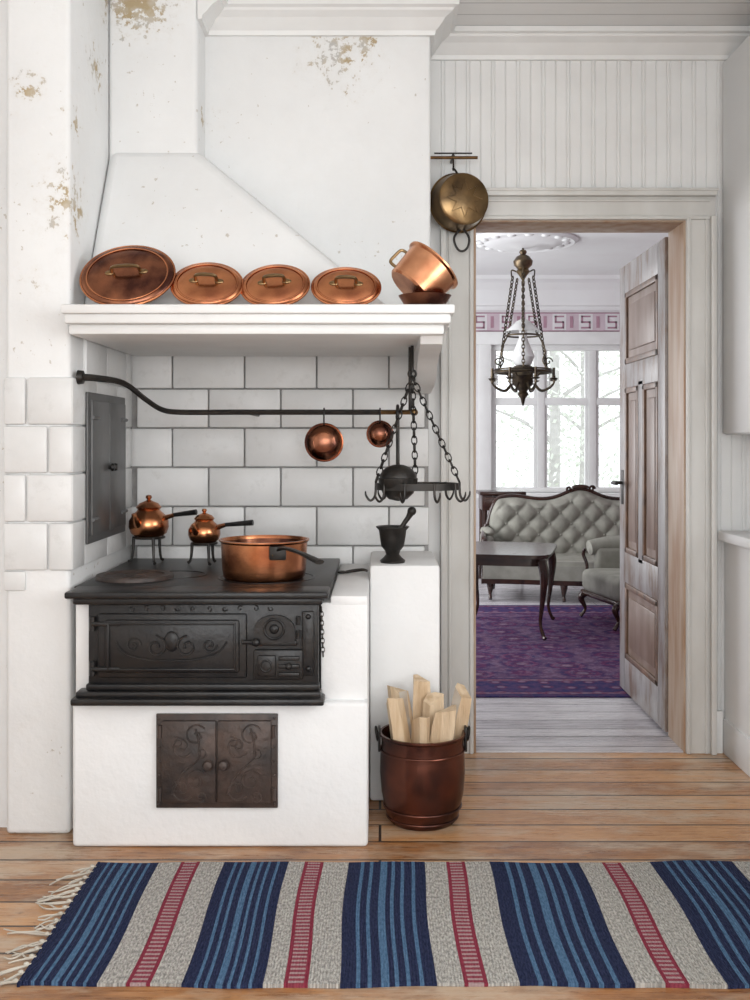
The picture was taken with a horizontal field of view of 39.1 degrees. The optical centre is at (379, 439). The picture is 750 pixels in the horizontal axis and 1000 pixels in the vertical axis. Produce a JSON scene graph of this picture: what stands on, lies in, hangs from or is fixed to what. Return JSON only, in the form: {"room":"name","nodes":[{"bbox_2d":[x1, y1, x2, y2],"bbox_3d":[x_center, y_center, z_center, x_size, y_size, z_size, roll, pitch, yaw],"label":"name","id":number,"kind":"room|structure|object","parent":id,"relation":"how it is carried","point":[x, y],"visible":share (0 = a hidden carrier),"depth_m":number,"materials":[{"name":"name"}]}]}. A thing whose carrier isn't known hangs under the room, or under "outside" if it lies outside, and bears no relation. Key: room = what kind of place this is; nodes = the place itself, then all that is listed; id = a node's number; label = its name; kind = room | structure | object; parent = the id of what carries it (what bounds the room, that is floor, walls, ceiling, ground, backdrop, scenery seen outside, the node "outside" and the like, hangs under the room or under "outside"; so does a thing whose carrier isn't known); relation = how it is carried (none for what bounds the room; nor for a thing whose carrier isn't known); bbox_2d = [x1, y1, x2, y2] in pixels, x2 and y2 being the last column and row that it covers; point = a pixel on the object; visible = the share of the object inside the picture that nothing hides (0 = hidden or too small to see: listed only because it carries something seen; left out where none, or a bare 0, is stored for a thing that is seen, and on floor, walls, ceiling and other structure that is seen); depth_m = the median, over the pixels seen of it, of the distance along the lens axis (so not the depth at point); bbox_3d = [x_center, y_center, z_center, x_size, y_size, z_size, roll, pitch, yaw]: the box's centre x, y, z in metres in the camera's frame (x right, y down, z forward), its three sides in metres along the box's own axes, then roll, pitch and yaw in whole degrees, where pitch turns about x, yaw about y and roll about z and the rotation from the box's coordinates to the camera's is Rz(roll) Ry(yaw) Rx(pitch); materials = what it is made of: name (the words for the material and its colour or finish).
{"room":"traditional dwelling","nodes":[
{"label":"traditional dwelling","id":0,"kind":"room"},
{"bbox_2d":[0,0,6,826],"bbox_3d":[-1.660,-0.175,3.610,1.080,2.710,0.780,0,0,0],"label":"wall","id":1,"kind":"structure","parent":0,"point":[3,3],"depth_m":3.22,"materials":[{"name":"white paint"}]},
{"bbox_2d":[7,0,130,832],"bbox_3d":[-1.023,-0.175,3.580,0.193,2.710,0.840,0,0,0],"label":"wall","id":2,"kind":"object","parent":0,"point":[58,50],"depth_m":3.16,"materials":[{"name":"white paint"}]},
{"bbox_2d":[4,339,131,590],"bbox_3d":[-1.019,0.059,3.525,0.208,0.782,0.755,0,0,0],"label":"tiles","id":3,"kind":"structure","parent":2,"relation":"attached to","point":[50,400],"depth_m":3.15,"materials":[{"name":"white tile"}]},
{"bbox_2d":[86,392,127,544],"bbox_3d":[-0.895,0.087,3.520,0.037,0.475,0.480,0,0,0],"label":"hatch","id":4,"kind":"object","parent":2,"relation":"attached to","point":[106,420],"visible":1,"depth_m":3.44,"materials":[{"name":"metal"}]},
{"bbox_2d":[76,564,369,699],"bbox_3d":[-0.474,0.609,3.499,0.877,0.307,0.808,0,0,0],"label":"surround","id":5,"kind":"object","parent":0,"point":[345,663],"depth_m":3.10,"materials":[{"name":"white paint"}]},
{"bbox_2d":[76,347,417,416],"bbox_3d":[-0.394,-0.194,3.543,1.040,0.227,0.728,0,0,0],"label":"wall rail","id":6,"kind":"object","parent":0,"point":[81,377],"depth_m":3.49,"materials":[{"name":"black metal"}]},
{"bbox_2d":[304,408,343,461],"bbox_3d":[-0.185,-0.017,3.488,0.130,0.180,0.052,0,0,0],"label":"copper pan","id":7,"kind":"object","parent":6,"relation":"hanging from","point":[324,442],"visible":1,"depth_m":3.47,"materials":[{"name":"metal"}]},
{"bbox_2d":[366,408,392,447],"bbox_3d":[0.000,-0.041,3.488,0.090,0.133,0.052,0,0,0],"label":"copper pan","id":8,"kind":"object","parent":6,"relation":"hanging from","point":[378,432],"depth_m":3.47,"materials":[{"name":"orange metal"}]},
{"bbox_2d":[378,404,417,500],"bbox_3d":[0.058,0.039,3.429,0.128,0.315,0.185,0,0,0],"label":"ladle","id":9,"kind":"object","parent":6,"relation":"hanging from","point":[392,475],"depth_m":3.36,"materials":[{"name":"black metal"}]},
{"bbox_2d":[109,0,429,303],"bbox_3d":[-0.373,-0.963,3.803,1.106,1.135,0.405,0,0,0],"label":"chimney wall","id":10,"kind":"structure","parent":0,"point":[331,135],"depth_m":3.76,"materials":[{"name":"white paint"}]},
{"bbox_2d":[131,355,428,568],"bbox_3d":[-0.372,0.393,3.956,1.108,1.575,0.098,0,0,0],"label":"tiled wall","id":11,"kind":"structure","parent":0,"point":[260,469],"depth_m":3.91,"materials":[{"name":"white tile"}]},
{"bbox_2d":[0,565,749,999],"bbox_3d":[0.900,1.230,4.000,6.200,0.100,12.400,0,0,0],"label":"floor","id":12,"kind":"structure","parent":0,"point":[516,807],"depth_m":3.17,"materials":[{"name":"brown wood"}]},
{"bbox_2d":[73,666,369,845],"bbox_3d":[-0.464,0.971,3.482,0.857,0.419,0.843,0,0,0],"label":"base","id":13,"kind":"object","parent":12,"relation":"on","point":[324,751],"visible":0.62,"depth_m":3.06,"materials":[{"name":"white paint"}]},
{"bbox_2d":[64,558,339,705],"bbox_3d":[-0.530,0.591,3.458,0.764,0.338,0.885,0,0,0],"label":"stove","id":14,"kind":"object","parent":13,"relation":"on","point":[172,631],"visible":1,"depth_m":3.05,"materials":[{"name":"black metal"}]},
{"bbox_2d":[128,495,197,564],"bbox_3d":[-0.769,0.315,3.741,0.242,0.242,0.156,0,0,-11],"label":"copper kettle","id":15,"kind":"object","parent":14,"relation":"on","point":[148,522],"visible":1,"depth_m":3.69,"materials":[{"name":"metal"}]},
{"bbox_2d":[187,508,253,565],"bbox_3d":[-0.557,0.337,3.691,0.237,0.196,0.131,0,0,0],"label":"copper kettle","id":16,"kind":"object","parent":14,"relation":"on","point":[204,531],"visible":1,"depth_m":3.67,"materials":[{"name":"metal"}]},
{"bbox_2d":[219,535,323,582],"bbox_3d":[-0.276,0.373,3.256,0.521,0.122,0.284,0,0,42],"label":"copper saucepan","id":17,"kind":"object","parent":14,"relation":"on","point":[245,558],"visible":1,"depth_m":3.22,"materials":[{"name":"metal"}]},
{"bbox_2d":[320,606,324,656],"bbox_3d":[-0.166,0.550,3.030,0.014,0.147,0.013,0,0,-35],"label":"chain","id":18,"kind":"object","parent":14,"relation":"hanging from","point":[321,611],"visible":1,"depth_m":3.03,"materials":[{"name":"metal"}]},
{"bbox_2d":[156,713,277,807],"bbox_3d":[-0.470,0.926,3.033,0.351,0.272,0.050,0,0,0],"label":"doors","id":19,"kind":"structure","parent":13,"relation":"attached to","point":[204,760],"depth_m":3.04,"materials":[{"name":"metal"}]},
{"bbox_2d":[338,568,367,573],"bbox_3d":[-0.093,0.446,3.600,0.105,0.018,0.032,0,0,0],"label":"poker","id":20,"kind":"object","parent":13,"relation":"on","point":[358,569],"visible":1,"depth_m":3.60,"materials":[{"name":"metal"}]},
{"bbox_2d":[0,860,749,988],"bbox_3d":[0.171,1.173,2.595,2.159,0.014,0.701,0,0,0],"label":"rag rug","id":21,"kind":"object","parent":12,"relation":"on","point":[683,923],"visible":1,"depth_m":2.55,"materials":[{"name":"fabric"}]},
{"bbox_2d":[370,551,439,799],"bbox_3d":[0.081,0.794,3.676,0.230,0.772,0.453,0,0,0],"label":"pedestal","id":22,"kind":"object","parent":12,"relation":"on","point":[404,597],"visible":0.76,"depth_m":3.45,"materials":[{"name":"white paint"}]},
{"bbox_2d":[376,507,415,563],"bbox_3d":[0.046,0.315,3.517,0.123,0.186,0.112,0,0,35],"label":"mortar","id":23,"kind":"object","parent":22,"relation":"on","point":[392,537],"visible":1,"depth_m":3.49,"materials":[{"name":"metal"}]},
{"bbox_2d":[375,724,470,830],"bbox_3d":[0.132,1.034,3.285,0.270,0.292,0.270,0,0,-33],"label":"bucket","id":24,"kind":"object","parent":12,"relation":"on","point":[422,784],"visible":0.86,"depth_m":3.18,"materials":[{"name":"metal"}]},
{"bbox_2d":[386,674,471,742],"bbox_3d":[0.154,0.955,3.297,0.268,0.406,0.218,0,0,0],"label":"firewood logs","id":25,"kind":"object","parent":24,"relation":"in","point":[430,722],"visible":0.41,"depth_m":3.28,"materials":[{"name":"brown wood"}]},
{"bbox_2d":[476,490,525,578],"bbox_3d":[1.010,0.803,8.846,0.380,0.756,0.368,0,0,0],"label":"side table","id":26,"kind":"object","parent":12,"relation":"on","point":[486,497],"visible":0.39,"depth_m":8.70,"materials":[{"name":"brown wood"}]},
{"bbox_2d":[480,484,619,601],"bbox_3d":[1.580,0.764,7.995,1.680,0.827,0.830,0,0,0],"label":"tufted sofa","id":27,"kind":"object","parent":12,"relation":"on","point":[579,514],"visible":0.59,"depth_m":8.23,"materials":[{"name":"grey fabric"}]},
{"bbox_2d":[476,605,630,697],"bbox_3d":[1.100,1.176,6.170,2.800,0.009,2.660,0,0,0],"label":"rug","id":28,"kind":"object","parent":12,"relation":"on","point":[579,657],"visible":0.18,"depth_m":5.80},
{"bbox_2d":[476,541,556,640],"bbox_3d":[0.790,0.920,6.560,0.580,0.499,0.800,0,0,13],"label":"coffee table","id":29,"kind":"object","parent":28,"relation":"on","point":[488,553],"visible":0.66,"depth_m":6.24,"materials":[{"name":"brown wood"}]},
{"bbox_2d":[578,535,619,630],"bbox_3d":[1.712,0.767,6.782,0.716,0.804,0.730,0,0,-11],"label":"tufted armchair","id":30,"kind":"object","parent":28,"relation":"on","point":[601,582],"visible":0.13,"depth_m":6.91,"materials":[{"name":"grey fabric"}]},
{"bbox_2d":[718,531,749,776],"bbox_3d":[1.579,0.759,2.583,0.633,0.842,2.805,0,0,0],"label":"cabinet","id":31,"kind":"object","parent":12,"relation":"on","point":[736,723],"depth_m":3.83,"materials":[{"name":"paint"}]},
{"bbox_2d":[476,310,619,540],"bbox_3d":[1.400,-0.175,10.100,5.200,2.710,0.200,0,0,0],"label":"wall","id":32,"kind":"structure","parent":0,"point":[477,499],"depth_m":10.00,"materials":[{"name":"white paint"}]},
{"bbox_2d":[476,332,619,498],"bbox_3d":[2.260,-0.235,10.000,2.700,1.570,0.280,0,0,0],"label":"window","id":33,"kind":"structure","parent":32,"relation":"in","point":[591,343],"depth_m":10.03,"materials":[{"name":"white paint"}]},
{"bbox_2d":[476,275,619,309],"bbox_3d":[1.400,-1.380,9.895,5.200,0.300,0.210,0,0,0],"label":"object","id":34,"kind":"structure","parent":32,"relation":"attached to","point":[554,292],"depth_m":9.93,"materials":[{"name":"paint"}]},
{"bbox_2d":[476,312,619,331],"bbox_3d":[1.400,-1.115,9.992,5.180,0.180,0.012,0,0,0],"label":"trim","id":35,"kind":"structure","parent":32,"relation":"attached to","point":[485,321],"depth_m":9.99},
{"bbox_2d":[476,233,667,274],"bbox_3d":[1.400,-1.580,7.195,5.200,0.100,6.010,0,0,0],"label":"ceiling","id":36,"kind":"structure","parent":0,"point":[594,253],"depth_m":8.77,"materials":[{"name":"paint"}]},
{"bbox_2d":[476,233,578,405],"bbox_3d":[1.096,-0.892,8.100,0.840,1.275,0.840,0,0,0],"label":"brass chandelier","id":37,"kind":"object","parent":36,"relation":"hanging from","point":[523,375],"visible":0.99,"depth_m":8.03,"materials":[{"name":"metal"}]},
{"bbox_2d":[428,61,749,718],"bbox_3d":[0.900,-0.175,4.095,6.200,2.710,0.190,0,0,0],"label":"wall","id":38,"kind":"structure","parent":0,"point":[528,124],"depth_m":4.00,"materials":[{"name":"white paint"}]},
{"bbox_2d":[61,304,454,393],"bbox_3d":[-0.353,-0.281,3.475,1.138,0.222,0.860,0,0,0],"label":"mantel shelf","id":39,"kind":"object","parent":38,"relation":"attached to","point":[132,329],"visible":1,"depth_m":3.08,"materials":[{"name":"white paint"}]},
{"bbox_2d":[79,245,175,303],"bbox_3d":[-0.762,-0.496,3.194,0.290,0.207,0.129,0,0,3],"label":"lid","id":40,"kind":"object","parent":39,"relation":"on","point":[129,274],"visible":0.98,"depth_m":3.17,"materials":[{"name":"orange metal"}]},
{"bbox_2d":[170,262,242,303],"bbox_3d":[-0.521,-0.468,3.184,0.221,0.150,0.099,0,0,-3],"label":"lid","id":41,"kind":"object","parent":39,"relation":"on","point":[205,282],"visible":0.94,"depth_m":3.16,"materials":[{"name":"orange metal"}]},
{"bbox_2d":[85,153,384,303],"bbox_3d":[-0.410,-0.693,3.536,1.031,0.595,0.527,0,0,0],"label":"range hood","id":42,"kind":"object","parent":39,"relation":"on","point":[182,206],"depth_m":3.44,"materials":[{"name":"white paint"}]},
{"bbox_2d":[241,264,309,303],"bbox_3d":[-0.316,-0.464,3.184,0.212,0.144,0.095,0,0,3],"label":"lid","id":43,"kind":"object","parent":39,"relation":"on","point":[275,283],"visible":0.97,"depth_m":3.16,"materials":[{"name":"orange metal"}]},
{"bbox_2d":[311,267,380,303],"bbox_3d":[-0.102,-0.460,3.183,0.212,0.135,0.092,0,0,-4],"label":"lid","id":44,"kind":"object","parent":39,"relation":"on","point":[340,285],"visible":0.95,"depth_m":3.16,"materials":[{"name":"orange metal"}]},
{"bbox_2d":[365,346,470,503],"bbox_3d":[0.122,-0.053,3.410,0.343,0.507,0.226,0,0,0],"label":"hanging hook rack","id":45,"kind":"object","parent":39,"relation":"hanging from","point":[420,486],"visible":0.95,"depth_m":3.42,"materials":[{"name":"black metal"}]},
{"bbox_2d":[399,292,451,303],"bbox_3d":[0.135,-0.412,3.170,0.160,0.040,0.160,0,0,0],"label":"copper bowl","id":46,"kind":"object","parent":39,"relation":"on","point":[415,297],"visible":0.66,"depth_m":3.11,"materials":[{"name":"brown metal"}]},
{"bbox_2d":[389,241,457,293],"bbox_3d":[0.138,-0.500,3.197,0.200,0.197,0.190,0,0,-29],"label":"copper pot","id":47,"kind":"object","parent":46,"relation":"on","point":[421,269],"visible":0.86,"depth_m":3.13,"materials":[{"name":"metal"}]},
{"bbox_2d":[430,152,477,170],"bbox_3d":[0.271,-1.026,3.940,0.178,0.070,0.117,0,0,0],"label":"bracket","id":48,"kind":"object","parent":38,"relation":"attached to","point":[453,156],"depth_m":3.90,"materials":[{"name":"brown metal"}]},
{"bbox_2d":[430,168,488,251],"bbox_3d":[0.299,-0.851,3.897,0.224,0.310,0.084,0,0,-14],"label":"pan","id":49,"kind":"object","parent":48,"relation":"hanging from","point":[458,201],"visible":0.99,"depth_m":3.86,"materials":[{"name":"metal"}]},
{"bbox_2d":[197,0,749,60],"bbox_3d":[0.634,-1.482,3.865,2.546,0.095,0.342,0,0,-5],"label":"trim","id":50,"kind":"structure","parent":38,"relation":"attached to","point":[434,19],"depth_m":3.90,"materials":[{"name":"white paint"}]},
{"bbox_2d":[440,188,718,754],"bbox_3d":[0.745,0.128,4.074,1.045,2.144,0.252,0,0,0],"label":"door frame","id":51,"kind":"structure","parent":38,"relation":"attached to","point":[696,206],"depth_m":3.98,"materials":[{"name":"white paint"}]},
{"bbox_2d":[611,237,667,731],"bbox_3d":[1.132,0.177,4.605,0.100,1.975,0.810,0,0,-1],"label":"door","id":52,"kind":"structure","parent":38,"relation":"in","point":[643,482],"depth_m":4.54,"materials":[{"name":"weathered wood"}]},
{"bbox_2d":[717,710,722,752],"bbox_3d":[1.276,1.100,3.987,0.029,0.160,0.024,0,0,0],"label":"baseboard","id":53,"kind":"structure","parent":38,"relation":"attached to","point":[719,712],"depth_m":3.98,"materials":[{"name":"white paint"}]},
{"bbox_2d":[455,0,749,25],"bbox_3d":[-0.150,-1.580,0.900,4.100,0.100,6.200,0,0,0],"label":"ceiling","id":54,"kind":"structure","parent":0,"point":[470,12],"depth_m":3.78,"materials":[{"name":"white paint"}]},
{"bbox_3d":[1.950,-0.175,0.900,0.100,2.710,6.200,0,0,0],"label":"wall","id":55,"kind":"structure","parent":0,"visible":0},
{"bbox_2d":[723,35,749,434],"bbox_3d":[1.591,-0.720,3.143,0.607,1.400,1.685,0,0,0],"label":"upper cabinet","id":56,"kind":"object","parent":55,"relation":"attached to","point":[736,69],"visible":1,"depth_m":3.81,"materials":[{"name":"paint"}]},
{"label":"outside","id":57,"kind":"structure","parent":0,"visible":0},
{"bbox_3d":[4.000,2.030,25.200,32.000,0.100,29.600,0,0,0],"label":"ground","id":58,"kind":"structure","parent":57,"visible":0},
{"bbox_2d":[496,351,619,486],"bbox_3d":[3.071,-1.331,19.009,3.782,6.668,3.850,0,0,0],"label":"tree","id":59,"kind":"object","parent":58,"relation":"on","point":[554,439],"visible":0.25,"depth_m":18.93,"materials":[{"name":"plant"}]},
{"bbox_2d":[500,351,619,486],"bbox_3d":[4.614,-1.826,23.991,3.808,7.657,3.823,0,0,0],"label":"tree","id":60,"kind":"object","parent":58,"relation":"on","point":[580,427],"visible":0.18,"depth_m":23.93,"materials":[{"name":"white plant"}]},
{"bbox_2d":[606,354,619,480],"bbox_3d":[6.007,-1.324,19.041,3.822,6.654,3.807,0,0,0],"label":"tree","id":61,"kind":"object","parent":58,"relation":"on","point":[614,373],"visible":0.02,"depth_m":19.49,"materials":[{"name":"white plant"}]}
]}

